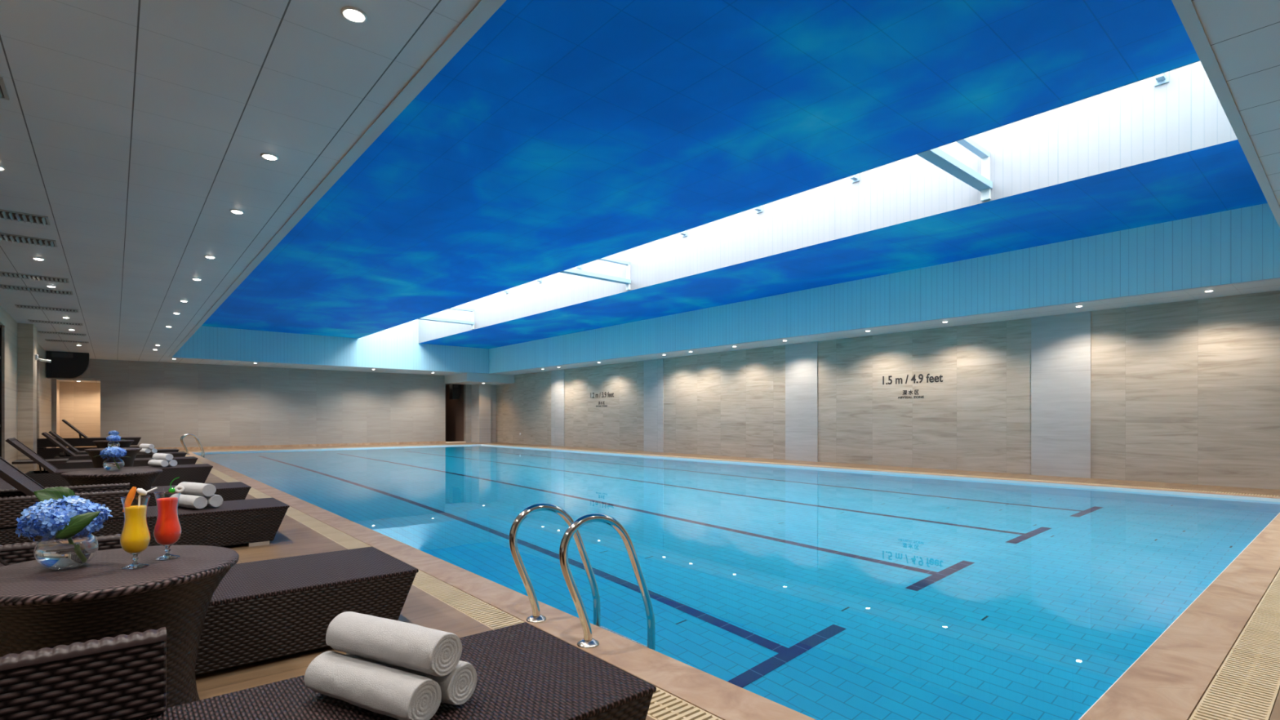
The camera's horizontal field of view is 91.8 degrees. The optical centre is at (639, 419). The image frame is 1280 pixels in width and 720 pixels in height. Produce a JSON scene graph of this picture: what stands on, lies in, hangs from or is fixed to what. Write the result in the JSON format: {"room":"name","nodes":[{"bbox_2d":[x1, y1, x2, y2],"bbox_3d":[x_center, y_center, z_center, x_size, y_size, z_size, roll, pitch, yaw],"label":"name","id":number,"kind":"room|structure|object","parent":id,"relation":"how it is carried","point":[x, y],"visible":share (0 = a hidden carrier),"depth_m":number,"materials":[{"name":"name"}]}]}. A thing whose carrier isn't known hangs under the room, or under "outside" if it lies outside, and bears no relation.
{"room":"indoor swimming pool","nodes":[
{"label":"indoor swimming pool","id":0,"kind":"room"},
{"bbox_2d":[0,306,51,468],"bbox_3d":[-9.708,-0.525,8.811,0.200,3.350,32.000,0,0,-40],"label":"wall","id":1,"kind":"structure","parent":0,"point":[9,326],"depth_m":12.98,"materials":[{"name":"beige stone"}]},
{"bbox_2d":[0,324,1,457],"bbox_3d":[-8.406,-0.385,7.293,0.100,2.830,12.000,0,0,-40],"label":"window","id":2,"kind":"structure","parent":1,"relation":"in","point":[0,325],"depth_m":11.87,"materials":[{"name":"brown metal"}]},
{"bbox_2d":[36,360,37,438],"bbox_3d":[-15.751,-0.385,15.946,0.100,2.830,3.900,0,0,-40],"label":"window","id":3,"kind":"structure","parent":1,"relation":"in","point":[37,360],"depth_m":17.44,"materials":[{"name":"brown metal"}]},
{"bbox_2d":[57,380,100,448],"bbox_3d":[-19.633,-0.200,22.436,2.300,2.700,1.620,0,0,-40],"label":"wall","id":4,"kind":"structure","parent":0,"point":[78,403],"depth_m":22.63,"materials":[{"name":"paint"}]},
{"bbox_2d":[57,378,100,382],"bbox_3d":[-19.633,-1.460,22.436,2.300,0.220,1.620,0,0,-40],"label":"ceiling","id":5,"kind":"structure","parent":0,"point":[88,380],"depth_m":21.81,"materials":[{"name":"white paint"}]},
{"bbox_2d":[51,359,471,448],"bbox_3d":[-13.784,-0.525,26.207,16.500,3.350,0.200,0,0,-40],"label":"wall","id":6,"kind":"structure","parent":0,"point":[159,403],"depth_m":24.87,"materials":[{"name":"stone"}]},
{"bbox_2d":[155,440,445,449],"bbox_3d":[-14.601,1.100,25.370,13.770,0.100,0.020,0,0,-40],"label":"baseboard","id":7,"kind":"structure","parent":6,"relation":"attached to","point":[437,442],"depth_m":25.78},
{"bbox_2d":[445,383,463,441],"bbox_3d":[-10.306,-0.350,31.127,2.030,3.000,2.800,0,0,-40],"label":"doorway","id":8,"kind":"structure","parent":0,"point":[454,407],"depth_m":31.44,"materials":[{"name":"brown"}]},
{"bbox_2d":[448,384,461,399],"bbox_3d":[-9.197,-1.365,30.879,0.440,0.750,0.412,0,0,-40],"label":"ceiling canopy","id":9,"kind":"object","parent":8,"relation":"attached to","point":[455,390],"visible":0.94,"depth_m":30.74,"materials":[{"name":"black"}]},
{"bbox_2d":[0,0,1279,375],"bbox_3d":[-3.430,-2.160,14.009,16.500,0.120,32.200,0,0,-40],"label":"ceiling","id":10,"kind":"structure","parent":0,"point":[136,127],"depth_m":4.53,"materials":[{"name":"paint"}]},
{"bbox_2d":[0,76,9,100],"bbox_3d":[-4.348,-2.085,3.655,0.860,0.030,0.330,0,0,-40],"label":"ceiling vent","id":11,"kind":"object","parent":10,"relation":"in","point":[3,92],"visible":1,"depth_m":3.95,"materials":[{"name":"black"}]},
{"bbox_2d":[0,208,50,225],"bbox_3d":[-6.568,-2.085,6.270,0.860,0.030,0.330,0,0,-40],"label":"ceiling vent","id":12,"kind":"object","parent":10,"relation":"in","point":[4,214],"visible":1,"depth_m":6.42,"materials":[{"name":"black"}]},
{"bbox_2d":[0,232,57,247],"bbox_3d":[-7.292,-2.085,7.124,0.860,0.030,0.330,0,0,-40],"label":"ceiling vent","id":13,"kind":"object","parent":10,"relation":"in","point":[6,237],"visible":1,"depth_m":7.23,"materials":[{"name":"black"}]},
{"bbox_2d":[0,271,69,283],"bbox_3d":[-8.975,-2.085,9.106,0.860,0.030,0.330,0,0,-40],"label":"ceiling vent","id":14,"kind":"object","parent":10,"relation":"in","point":[6,274],"visible":1,"depth_m":9.12,"materials":[{"name":"black"}]},
{"bbox_2d":[0,284,73,295],"bbox_3d":[-9.751,-2.085,10.021,0.860,0.030,0.330,0,0,-40],"label":"ceiling vent","id":15,"kind":"object","parent":10,"relation":"in","point":[2,286],"visible":1,"depth_m":10.00,"materials":[{"name":"black"}]},
{"bbox_2d":[14,304,79,313],"bbox_3d":[-11.207,-2.085,11.736,0.860,0.030,0.330,0,0,-40],"label":"ceiling vent","id":16,"kind":"object","parent":10,"relation":"in","point":[20,306],"visible":1,"depth_m":11.71,"materials":[{"name":"black"}]},
{"bbox_2d":[27,319,83,326],"bbox_3d":[-12.663,-2.085,13.452,0.860,0.030,0.330,0,0,-40],"label":"ceiling vent","id":17,"kind":"object","parent":10,"relation":"in","point":[28,320],"visible":1,"depth_m":13.43,"materials":[{"name":"black"}]},
{"bbox_2d":[37,330,86,336],"bbox_3d":[-14.087,-2.085,15.129,0.860,0.030,0.330,0,0,-40],"label":"ceiling vent","id":18,"kind":"object","parent":10,"relation":"in","point":[38,331],"visible":1,"depth_m":15.10,"materials":[{"name":"black"}]},
{"bbox_2d":[44,338,88,343],"bbox_3d":[-15.381,-2.085,16.654,0.860,0.030,0.330,0,0,-40],"label":"ceiling vent","id":19,"kind":"object","parent":10,"relation":"in","point":[46,340],"visible":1,"depth_m":16.60,"materials":[{"name":"black"}]},
{"bbox_2d":[46,351,89,378],"bbox_3d":[-18.024,-1.688,19.551,0.980,0.820,0.562,0,0,-40],"label":"television","id":20,"kind":"object","parent":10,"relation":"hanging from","point":[63,365],"visible":1,"depth_m":19.34,"materials":[{"name":"black"}]},
{"bbox_2d":[260,152,278,159],"bbox_3d":[-2.958,-2.091,4.953,0.124,0.019,0.124,0,0,-40],"label":"recessed light","id":21,"kind":"object","parent":10,"relation":"in","point":[267,156],"visible":1,"depth_m":4.93,"materials":[{"name":"white plastic"}]},
{"bbox_2d":[340,6,367,22],"bbox_3d":[-1.482,-2.091,3.215,0.124,0.019,0.124,0,0,-40],"label":"recessed light","id":22,"kind":"object","parent":10,"relation":"in","point":[353,14],"visible":1,"depth_m":3.20,"materials":[{"name":"white plastic"}]},
{"bbox_2d":[444,373,514,384],"bbox_3d":[-7.686,-1.905,29.625,2.380,0.390,2.480,0,0,-40],"label":"bulkhead","id":23,"kind":"object","parent":10,"relation":"attached to","point":[461,378],"visible":0.9,"depth_m":28.85,"materials":[{"name":"grey paint"}]},
{"bbox_2d":[22,442,1279,719],"bbox_3d":[-4.465,1.225,15.229,16.700,0.150,35.000,0,0,-40],"label":"floor","id":24,"kind":"structure","parent":0,"point":[293,538],"depth_m":5.33,"materials":[{"name":"brown tile"}]},
{"bbox_2d":[17,323,36,471],"bbox_3d":[-13.761,-0.475,13.930,0.245,3.250,0.850,0,0,-40],"label":"pillar","id":25,"kind":"structure","parent":24,"relation":"on","point":[26,333],"depth_m":13.62,"materials":[{"name":"beige stone"}]},
{"bbox_2d":[36,446,139,458],"bbox_3d":[-15.801,0.958,17.399,2.731,0.385,0.786,0,0,-40],"label":"sun lounger","id":26,"kind":"object","parent":24,"relation":"on","point":[44,452],"visible":0.29,"depth_m":16.79,"materials":[{"name":"black"}]},
{"bbox_2d":[36,419,141,447],"bbox_3d":[-15.629,0.380,17.572,2.324,0.749,0.786,0,0,-40],"label":"sun lounger","id":27,"kind":"object","parent":24,"relation":"on","point":[85,441],"visible":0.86,"depth_m":17.18,"materials":[{"name":"wicker"}]},
{"bbox_2d":[11,456,198,469],"bbox_3d":[-10.446,0.958,12.264,2.731,0.385,0.786,0,0,-40],"label":"sun lounger","id":28,"kind":"object","parent":24,"relation":"on","point":[60,464],"visible":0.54,"depth_m":11.76,"materials":[{"name":"wicker"}]},
{"bbox_2d":[5,437,213,487],"bbox_3d":[-8.550,0.717,10.148,2.519,0.867,0.786,0,0,-40],"label":"sun lounger","id":29,"kind":"object","parent":24,"relation":"on","point":[50,476],"visible":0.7,"depth_m":10.14,"materials":[{"name":"black"}]},
{"bbox_2d":[147,459,168,466],"bbox_3d":[-8.146,0.744,10.484,0.423,0.117,0.126,0,0,28],"label":"roll","id":30,"kind":"object","parent":29,"relation":"on","point":[158,463],"visible":1,"depth_m":10.41,"materials":[{"name":"white fabric"}]},
{"bbox_2d":[166,459,177,466],"bbox_3d":[-8.080,0.744,10.586,0.423,0.118,0.124,0,0,26],"label":"roll","id":31,"kind":"object","parent":29,"relation":"on","point":[173,462],"visible":0.52,"depth_m":10.48,"materials":[{"name":"white fabric"}]},
{"bbox_2d":[152,453,173,460],"bbox_3d":[-8.107,0.640,10.533,0.422,0.117,0.124,0,0,27],"label":"roll","id":32,"kind":"object","parent":31,"relation":"on","point":[162,456],"visible":0.98,"depth_m":10.46,"materials":[{"name":"white fabric"}]},
{"bbox_2d":[60,468,162,505],"bbox_3d":[-5.242,0.834,6.176,0.774,0.632,0.774,0,0,-35],"label":"side table","id":33,"kind":"object","parent":24,"relation":"on","point":[144,478],"visible":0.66,"depth_m":6.01,"materials":[{"name":"wicker"}]},
{"bbox_2d":[102,457,124,471],"bbox_3d":[-5.267,0.452,6.206,0.166,0.131,0.166,0,0,-37],"label":"glass vase","id":34,"kind":"object","parent":33,"relation":"on","point":[116,466],"visible":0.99,"depth_m":6.16,"materials":[{"name":"clear glass"}]},
{"bbox_2d":[93,446,128,462],"bbox_3d":[-5.277,0.386,6.198,0.290,0.232,0.210,0,0,-40],"label":"hydrangea","id":35,"kind":"object","parent":34,"relation":"in","point":[113,451],"visible":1,"depth_m":6.16,"materials":[{"name":"blue plant"}]},
{"bbox_2d":[84,447,142,467],"bbox_3d":[-9.254,0.834,10.902,0.774,0.632,0.774,0,0,33],"label":"side table","id":36,"kind":"object","parent":24,"relation":"on","point":[97,461],"visible":0.48,"depth_m":10.69,"materials":[{"name":"wicker"}]},
{"bbox_2d":[107,440,119,447],"bbox_3d":[-9.254,0.452,10.902,0.166,0.131,0.166,0,0,1],"label":"glass vase","id":37,"kind":"object","parent":36,"relation":"on","point":[108,445],"visible":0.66,"depth_m":10.84,"materials":[{"name":"clear glass"}]},
{"bbox_2d":[106,434,124,444],"bbox_3d":[-9.241,0.386,10.904,0.290,0.232,0.210,0,0,-9],"label":"hydrangea","id":38,"kind":"object","parent":37,"relation":"in","point":[112,437],"visible":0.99,"depth_m":10.86,"materials":[{"name":"blue plant"}]},
{"bbox_2d":[92,440,133,448],"bbox_3d":[-12.780,0.834,15.058,0.774,0.632,0.774,0,0,-35],"label":"side table","id":39,"kind":"object","parent":24,"relation":"on","point":[104,443],"visible":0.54,"depth_m":14.80,"materials":[{"name":"wicker"}]},
{"bbox_2d":[41,431,186,460],"bbox_3d":[-12.035,0.717,14.300,2.519,0.867,0.786,0,0,-40],"label":"sun lounger","id":40,"kind":"object","parent":24,"relation":"on","point":[73,456],"visible":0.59,"depth_m":13.70,"materials":[{"name":"black"}]},
{"bbox_2d":[150,448,157,453],"bbox_3d":[-11.598,0.744,14.670,0.423,0.118,0.124,0,0,26],"label":"roll","id":41,"kind":"object","parent":40,"relation":"on","point":[153,450],"visible":0.52,"depth_m":14.57,"materials":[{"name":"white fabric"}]},
{"bbox_2d":[139,444,154,448],"bbox_3d":[-11.626,0.640,14.617,0.422,0.117,0.124,0,0,27],"label":"roll","id":42,"kind":"object","parent":41,"relation":"on","point":[141,446],"visible":0.98,"depth_m":14.54,"materials":[{"name":"white fabric"}]},
{"bbox_2d":[48,431,179,455],"bbox_3d":[-13.401,0.717,15.894,2.519,0.867,0.786,0,0,-40],"label":"sun lounger","id":43,"kind":"object","parent":24,"relation":"on","point":[76,451],"visible":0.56,"depth_m":15.22,"materials":[{"name":"black"}]},
{"bbox_2d":[0,545,239,707],"bbox_3d":[-1.874,0.834,2.187,0.774,0.632,0.774,0,0,3],"label":"side table","id":44,"kind":"object","parent":24,"relation":"on","point":[41,606],"visible":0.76,"depth_m":2.03,"materials":[{"name":"wicker"}]},
{"bbox_2d":[33,529,98,569],"bbox_3d":[-1.997,0.452,2.161,0.166,0.131,0.166,0,0,1],"label":"glass vase","id":45,"kind":"object","parent":44,"relation":"on","point":[62,554],"visible":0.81,"depth_m":2.12,"materials":[{"name":"clear glass"}]},
{"bbox_2d":[14,486,112,543],"bbox_3d":[-1.999,0.370,2.153,0.247,0.264,0.241,0,0,-27],"label":"hydrangea","id":46,"kind":"object","parent":45,"relation":"in","point":[60,513],"visible":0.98,"depth_m":2.09,"materials":[{"name":"blue plant"}]},
{"bbox_2d":[120,486,157,568],"bbox_3d":[-1.766,0.376,2.173,0.084,0.282,0.090,0,0,1],"label":"cocktail","id":47,"kind":"object","parent":44,"relation":"on","point":[135,537],"visible":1,"depth_m":2.15,"materials":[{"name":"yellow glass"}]},
{"bbox_2d":[120,495,151,553],"bbox_3d":[-1.766,0.369,2.170,0.084,0.197,0.084,0,0,-40],"label":"bowl","id":48,"kind":"object","parent":47,"relation":"on","point":[135,537],"depth_m":2.15,"materials":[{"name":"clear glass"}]},
{"bbox_2d":[153,477,184,559],"bbox_3d":[-1.760,0.366,2.310,0.084,0.301,0.084,0,0,27],"label":"cocktail","id":49,"kind":"object","parent":44,"relation":"on","point":[167,530],"visible":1,"depth_m":2.29,"materials":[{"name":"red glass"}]},
{"bbox_2d":[153,492,181,545],"bbox_3d":[-1.760,0.369,2.310,0.084,0.197,0.084,0,0,-40],"label":"bowl","id":50,"kind":"object","parent":49,"relation":"on","point":[167,530],"depth_m":2.29,"materials":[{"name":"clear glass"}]},
{"bbox_2d":[0,477,251,506],"bbox_3d":[-5.858,0.717,6.898,2.519,0.867,0.786,0,0,-40],"label":"sun lounger","id":51,"kind":"object","parent":24,"relation":"on","point":[236,491],"visible":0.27,"depth_m":7.26,"materials":[{"name":"wicker"}]},
{"bbox_2d":[0,457,289,546],"bbox_3d":[-4.412,0.717,5.345,2.324,0.867,0.793,0,0,-40],"label":"sun lounger","id":52,"kind":"object","parent":24,"relation":"on","point":[251,522],"visible":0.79,"depth_m":5.34,"materials":[{"name":"wicker"}]},
{"bbox_2d":[169,493,207,508],"bbox_3d":[-4.102,0.744,5.627,0.423,0.117,0.126,0,0,28],"label":"roll","id":53,"kind":"object","parent":52,"relation":"on","point":[191,501],"visible":0.77,"depth_m":5.54,"materials":[{"name":"white fabric"}]},
{"bbox_2d":[191,494,222,506],"bbox_3d":[-4.036,0.744,5.729,0.423,0.118,0.124,0,0,26],"label":"roll","id":54,"kind":"object","parent":52,"relation":"on","point":[215,500],"visible":0.38,"depth_m":5.63,"materials":[{"name":"white fabric"}]},
{"bbox_2d":[177,481,216,496],"bbox_3d":[-4.064,0.640,5.676,0.422,0.117,0.124,0,0,27],"label":"roll","id":55,"kind":"object","parent":54,"relation":"on","point":[190,488],"visible":0.83,"depth_m":5.60,"materials":[{"name":"white fabric"}]},
{"bbox_2d":[0,533,418,675],"bbox_3d":[-2.328,0.717,2.890,2.324,0.867,0.793,0,0,-40],"label":"sun lounger","id":56,"kind":"object","parent":24,"relation":"on","point":[264,610],"visible":0.33,"depth_m":3.00,"materials":[{"name":"wicker"}]},
{"bbox_2d":[0,622,656,719],"bbox_3d":[-1.086,0.717,1.426,2.324,0.867,0.793,0,0,-40],"label":"sun lounger","id":57,"kind":"object","parent":24,"relation":"on","point":[525,672],"visible":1,"depth_m":1.72,"materials":[{"name":"wicker"}]},
{"bbox_2d":[303,650,441,719],"bbox_3d":[-0.750,0.744,1.730,0.423,0.117,0.126,0,0,28],"label":"roll","id":58,"kind":"object","parent":57,"relation":"on","point":[397,694],"visible":1,"depth_m":1.67,"materials":[{"name":"white fabric"}]},
{"bbox_2d":[345,653,476,705],"bbox_3d":[-0.684,0.744,1.832,0.423,0.118,0.124,0,0,26],"label":"roll","id":59,"kind":"object","parent":57,"relation":"on","point":[458,686],"visible":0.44,"depth_m":1.74,"materials":[{"name":"white fabric"}]},
{"bbox_2d":[325,611,462,676],"bbox_3d":[-0.712,0.640,1.779,0.422,0.117,0.124,0,0,27],"label":"roll","id":60,"kind":"object","parent":59,"relation":"on","point":[435,652],"visible":1,"depth_m":1.72,"materials":[{"name":"white fabric"}]},
{"bbox_2d":[471,383,496,443],"bbox_3d":[-7.688,-0.280,30.693,1.000,2.860,0.850,0,0,-40],"label":"column","id":61,"kind":"structure","parent":24,"relation":"on","point":[483,396],"depth_m":30.34,"materials":[{"name":"stone"}]},
{"bbox_3d":[-3.108,1.950,15.213,10.850,1.400,25.780,0,0,-40],"label":"basin","id":62,"kind":"object","parent":24,"relation":"in","visible":0},
{"bbox_2d":[186,444,1279,719],"bbox_3d":[-3.108,1.225,15.213,11.380,0.150,26.310,0,0,-40],"label":"pool coping","id":63,"kind":"object","parent":62,"relation":"on","point":[1169,681],"visible":0.54,"depth_m":3.27},
{"bbox_2d":[180,433,204,455],"bbox_3d":[-14.854,1.393,20.577,0.623,1.814,0.626,0,0,-40],"label":"pool ladder","id":64,"kind":"object","parent":63,"relation":"attached to","point":[182,437],"visible":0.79,"depth_m":20.50,"materials":[{"name":"silver metal"}]},
{"bbox_2d":[509,503,654,648],"bbox_3d":[-0.323,1.393,3.457,0.623,1.814,0.626,0,0,-40],"label":"pool ladder","id":65,"kind":"object","parent":63,"relation":"attached to","point":[588,642],"visible":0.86,"depth_m":3.41,"materials":[{"name":"silver metal"}]},
{"bbox_2d":[191,444,1279,719],"bbox_3d":[-3.108,1.227,15.213,10.850,0.146,25.780,0,0,-40],"label":"pool edge","id":66,"kind":"structure","parent":62,"relation":"attached to","point":[795,466],"depth_m":12.49,"materials":[{"name":"white"}]},
{"bbox_2d":[195,444,1279,719],"bbox_3d":[-3.108,1.195,15.213,10.838,0.001,25.768,0,0,-40],"label":"pool water","id":67,"kind":"object","parent":66,"relation":"in","point":[815,593],"visible":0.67,"depth_m":5.40,"materials":[{"name":"blue liquid"}]},
{"bbox_3d":[-3.108,1.240,15.213,11.790,0.120,26.720,0,0,-40],"label":"gutter","id":68,"kind":"object","parent":24,"relation":"in","visible":0},
{"bbox_2d":[248,492,267,497],"bbox_3d":[-5.835,1.163,9.475,0.197,0.026,0.496,0,0,-40],"label":"drain grate","id":69,"kind":"object","parent":68,"relation":"on","point":[261,494],"visible":0.81,"depth_m":9.50,"materials":[{"name":"beige plastic"}]},
{"bbox_2d":[285,510,306,516],"bbox_3d":[-4.218,1.163,7.569,0.197,0.026,0.496,0,0,-40],"label":"drain grate","id":70,"kind":"object","parent":68,"relation":"on","point":[291,513],"visible":0.7,"depth_m":7.53,"materials":[{"name":"beige plastic"}]},
{"bbox_2d":[290,515,317,522],"bbox_3d":[-3.894,1.163,7.188,0.197,0.026,0.496,0,0,-40],"label":"drain grate","id":71,"kind":"object","parent":68,"relation":"on","point":[305,517],"visible":0.83,"depth_m":7.17,"materials":[{"name":"beige plastic"}]},
{"bbox_2d":[300,520,330,528],"bbox_3d":[-3.571,1.163,6.807,0.197,0.026,0.496,0,0,-40],"label":"drain grate","id":72,"kind":"object","parent":68,"relation":"on","point":[311,524],"visible":0.85,"depth_m":6.78,"materials":[{"name":"beige plastic"}]},
{"bbox_2d":[311,526,343,534],"bbox_3d":[-3.247,1.163,6.426,0.197,0.026,0.496,0,0,-40],"label":"drain grate","id":73,"kind":"object","parent":68,"relation":"on","point":[324,530],"visible":0.86,"depth_m":6.42,"materials":[{"name":"beige plastic"}]},
{"bbox_2d":[322,533,357,542],"bbox_3d":[-2.923,1.163,6.044,0.197,0.026,0.496,0,0,-40],"label":"drain grate","id":74,"kind":"object","parent":68,"relation":"on","point":[337,537],"visible":0.84,"depth_m":6.03,"materials":[{"name":"beige plastic"}]},
{"bbox_2d":[337,539,371,549],"bbox_3d":[-2.600,1.163,5.663,0.197,0.026,0.496,0,0,-40],"label":"drain grate","id":75,"kind":"object","parent":68,"relation":"on","point":[351,544],"visible":0.72,"depth_m":5.68,"materials":[{"name":"beige plastic"}]},
{"bbox_2d":[412,569,442,586],"bbox_3d":[-1.629,1.163,4.520,0.197,0.026,0.496,0,0,-40],"label":"drain grate","id":76,"kind":"object","parent":68,"relation":"on","point":[421,578],"visible":0.41,"depth_m":4.43,"materials":[{"name":"beige plastic"}]},
{"bbox_2d":[417,582,474,603],"bbox_3d":[-1.306,1.163,4.138,0.197,0.026,0.496,0,0,-40],"label":"drain grate","id":77,"kind":"object","parent":68,"relation":"on","point":[445,593],"visible":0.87,"depth_m":4.12,"materials":[{"name":"beige plastic"}]},
{"bbox_2d":[446,597,512,623],"bbox_3d":[-0.982,1.163,3.757,0.197,0.026,0.496,0,0,-40],"label":"drain grate","id":78,"kind":"object","parent":68,"relation":"on","point":[475,608],"visible":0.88,"depth_m":3.73,"materials":[{"name":"beige plastic"}]},
{"bbox_2d":[482,616,524,629],"bbox_3d":[-0.658,1.163,3.376,0.197,0.026,0.496,0,0,-40],"label":"drain grate","id":79,"kind":"object","parent":68,"relation":"on","point":[508,621],"visible":0.2,"depth_m":3.51,"materials":[{"name":"beige plastic"}]},
{"bbox_2d":[647,686,695,719],"bbox_3d":[-0.011,1.163,2.614,0.197,0.026,0.496,0,0,-40],"label":"drain grate","id":80,"kind":"object","parent":68,"relation":"on","point":[664,705],"visible":0.24,"depth_m":2.49,"materials":[{"name":"beige plastic"}]},
{"bbox_2d":[667,706,722,719],"bbox_3d":[0.312,1.163,2.232,0.197,0.026,0.496,0,0,-40],"label":"drain grate","id":81,"kind":"object","parent":68,"relation":"on","point":[695,713],"visible":1,"depth_m":2.41,"materials":[{"name":"beige plastic"}]},
{"bbox_2d":[1188,708,1237,719],"bbox_3d":[2.086,1.163,2.233,0.496,0.026,0.197,0,0,-40],"label":"drain grate","id":82,"kind":"object","parent":68,"relation":"on","point":[1198,714],"visible":1,"depth_m":2.40,"materials":[{"name":"beige plastic"}]},
{"bbox_2d":[1195,675,1278,719],"bbox_3d":[2.467,1.163,2.556,0.496,0.026,0.197,0,0,-40],"label":"drain grate","id":83,"kind":"object","parent":68,"relation":"on","point":[1228,697],"visible":0.97,"depth_m":2.54,"materials":[{"name":"beige plastic"}]},
{"bbox_2d":[1216,648,1279,692],"bbox_3d":[2.848,1.163,2.880,0.496,0.026,0.197,0,0,-40],"label":"drain grate","id":84,"kind":"object","parent":68,"relation":"on","point":[1260,669],"visible":0.93,"depth_m":2.86,"materials":[{"name":"beige plastic"}]},
{"bbox_2d":[1231,626,1279,657],"bbox_3d":[3.229,1.163,3.203,0.496,0.026,0.197,0,0,-40],"label":"drain grate","id":85,"kind":"object","parent":68,"relation":"on","point":[1265,642],"visible":0.95,"depth_m":3.20,"materials":[{"name":"beige plastic"}]},
{"bbox_2d":[1244,608,1279,633],"bbox_3d":[3.611,1.163,3.527,0.496,0.026,0.197,0,0,-40],"label":"drain grate","id":86,"kind":"object","parent":68,"relation":"on","point":[1262,620],"visible":0.91,"depth_m":3.53,"materials":[{"name":"beige plastic"}]},
{"bbox_2d":[1256,594,1279,613],"bbox_3d":[3.992,1.163,3.850,0.496,0.026,0.197,0,0,-40],"label":"drain grate","id":87,"kind":"object","parent":68,"relation":"on","point":[1268,602],"visible":0.88,"depth_m":3.87,"materials":[{"name":"beige plastic"}]},
{"bbox_2d":[1265,581,1279,595],"bbox_3d":[4.373,1.163,4.174,0.496,0.026,0.197,0,0,-40],"label":"drain grate","id":88,"kind":"object","parent":68,"relation":"on","point":[1274,588],"visible":0.93,"depth_m":4.19,"materials":[{"name":"beige plastic"}]},
{"bbox_2d":[172,203,1279,373],"bbox_3d":[-3.103,-3.524,14.968,11.740,2.852,25.640,0,0,-40],"label":"ceiling recess side","id":89,"kind":"structure","parent":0,"point":[1239,245],"depth_m":13.76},
{"bbox_2d":[168,0,1279,373],"bbox_3d":[-3.115,-2.092,14.959,11.810,0.009,25.680,0,0,-40],"label":"trim","id":90,"kind":"structure","parent":89,"relation":"attached to","point":[483,10],"depth_m":4.30,"materials":[{"name":"grey"}]},
{"bbox_2d":[201,0,1267,348],"bbox_3d":[-3.103,-3.290,14.968,11.860,0.120,25.760,0,0,-40],"label":"ceiling","id":91,"kind":"structure","parent":0,"point":[562,135],"depth_m":7.37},
{"bbox_2d":[358,60,1237,342],"bbox_3d":[-2.074,-4.088,15.842,2.580,1.724,25.560,0,0,-40],"label":"skylight","id":92,"kind":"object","parent":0,"point":[1140,122],"depth_m":9.94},
{"bbox_2d":[417,306,474,328],"bbox_3d":[-6.914,-3.600,21.545,2.418,0.700,0.170,0,0,-40],"label":"roof truss","id":93,"kind":"object","parent":92,"relation":"attached to","point":[429,318],"visible":0.55,"depth_m":21.86,"materials":[{"name":"grey metal"}]},
{"bbox_2d":[559,257,631,290],"bbox_3d":[-1.200,-3.600,14.813,2.418,0.700,0.170,0,0,-40],"label":"roof truss","id":94,"kind":"object","parent":92,"relation":"attached to","point":[627,281],"visible":0.52,"depth_m":15.12,"materials":[{"name":"grey metal"}]},
{"bbox_2d":[849,173,859,182],"bbox_3d":[3.720,-4.210,10.778,0.140,0.140,0.140,0,0,-40],"label":"wall bracket","id":95,"kind":"object","parent":92,"relation":"attached to","point":[855,178],"visible":0.68,"depth_m":10.77,"materials":[{"name":"grey metal"}]},
{"bbox_2d":[916,137,992,201],"bbox_3d":[4.222,-3.600,8.424,2.418,0.700,0.170,0,0,-40],"label":"roof truss","id":96,"kind":"object","parent":92,"relation":"attached to","point":[937,157],"visible":0.52,"depth_m":8.73,"materials":[{"name":"grey metal"}]},
{"bbox_2d":[1154,71,1168,86],"bbox_3d":[6.399,-4.210,7.621,0.140,0.140,0.140,0,0,-40],"label":"spotlight","id":97,"kind":"object","parent":92,"relation":"attached to","point":[1162,78],"visible":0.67,"depth_m":7.61,"materials":[{"name":"grey metal"}]},
{"bbox_2d":[496,290,1279,489],"bbox_3d":[2.719,-0.525,19.359,0.200,3.350,32.000,0,0,-40],"label":"wall","id":98,"kind":"structure","parent":0,"point":[1188,392],"depth_m":13.74,"materials":[{"name":"stone"}]},
{"bbox_2d":[551,369,564,446],"bbox_3d":[-3.516,-0.475,26.527,0.030,3.250,1.000,0,0,-40],"label":"pilaster","id":99,"kind":"object","parent":98,"relation":"attached to","point":[557,377],"visible":1,"depth_m":26.49,"materials":[{"name":"stone"}]},
{"bbox_2d":[590,391,613,407],"bbox_3d":[-1.484,-0.767,24.152,0.004,0.575,1.520,0,0,-40],"label":"sign","id":100,"kind":"object","parent":98,"relation":"attached to","point":[611,394],"visible":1,"depth_m":24.10,"materials":[{"name":"black"}]},
{"bbox_2d":[644,358,663,452],"bbox_3d":[0.476,-0.475,21.823,0.030,3.250,1.020,0,0,-40],"label":"pilaster","id":101,"kind":"object","parent":98,"relation":"attached to","point":[654,368],"visible":1,"depth_m":21.77,"materials":[{"name":"stone"}]},
{"bbox_2d":[785,341,817,462],"bbox_3d":[4.456,-0.475,17.134,0.030,3.250,1.040,0,0,-40],"label":"pillar","id":102,"kind":"structure","parent":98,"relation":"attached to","point":[802,358],"depth_m":17.10,"materials":[{"name":"stone"}]},
{"bbox_2d":[897,390,920,398],"bbox_3d":[6.436,-0.595,14.820,0.005,0.187,0.538,0,0,-40],"label":"sign","id":103,"kind":"object","parent":98,"relation":"attached to","point":[910,392],"depth_m":14.81,"materials":[{"name":"black"}]},
{"bbox_2d":[882,373,942,384],"bbox_3d":[6.472,-0.958,14.777,0.005,0.208,1.446,0,0,-40],"label":"sign","id":104,"kind":"object","parent":98,"relation":"attached to","point":[913,379],"depth_m":14.66,"materials":[{"name":"black"}]},
{"bbox_2d":[1031,311,1091,478],"bbox_3d":[8.436,-0.475,12.446,0.030,3.250,1.020,0,0,-40],"label":"pillar","id":105,"kind":"structure","parent":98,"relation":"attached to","point":[1061,344],"depth_m":12.43,"materials":[{"name":"stone"}]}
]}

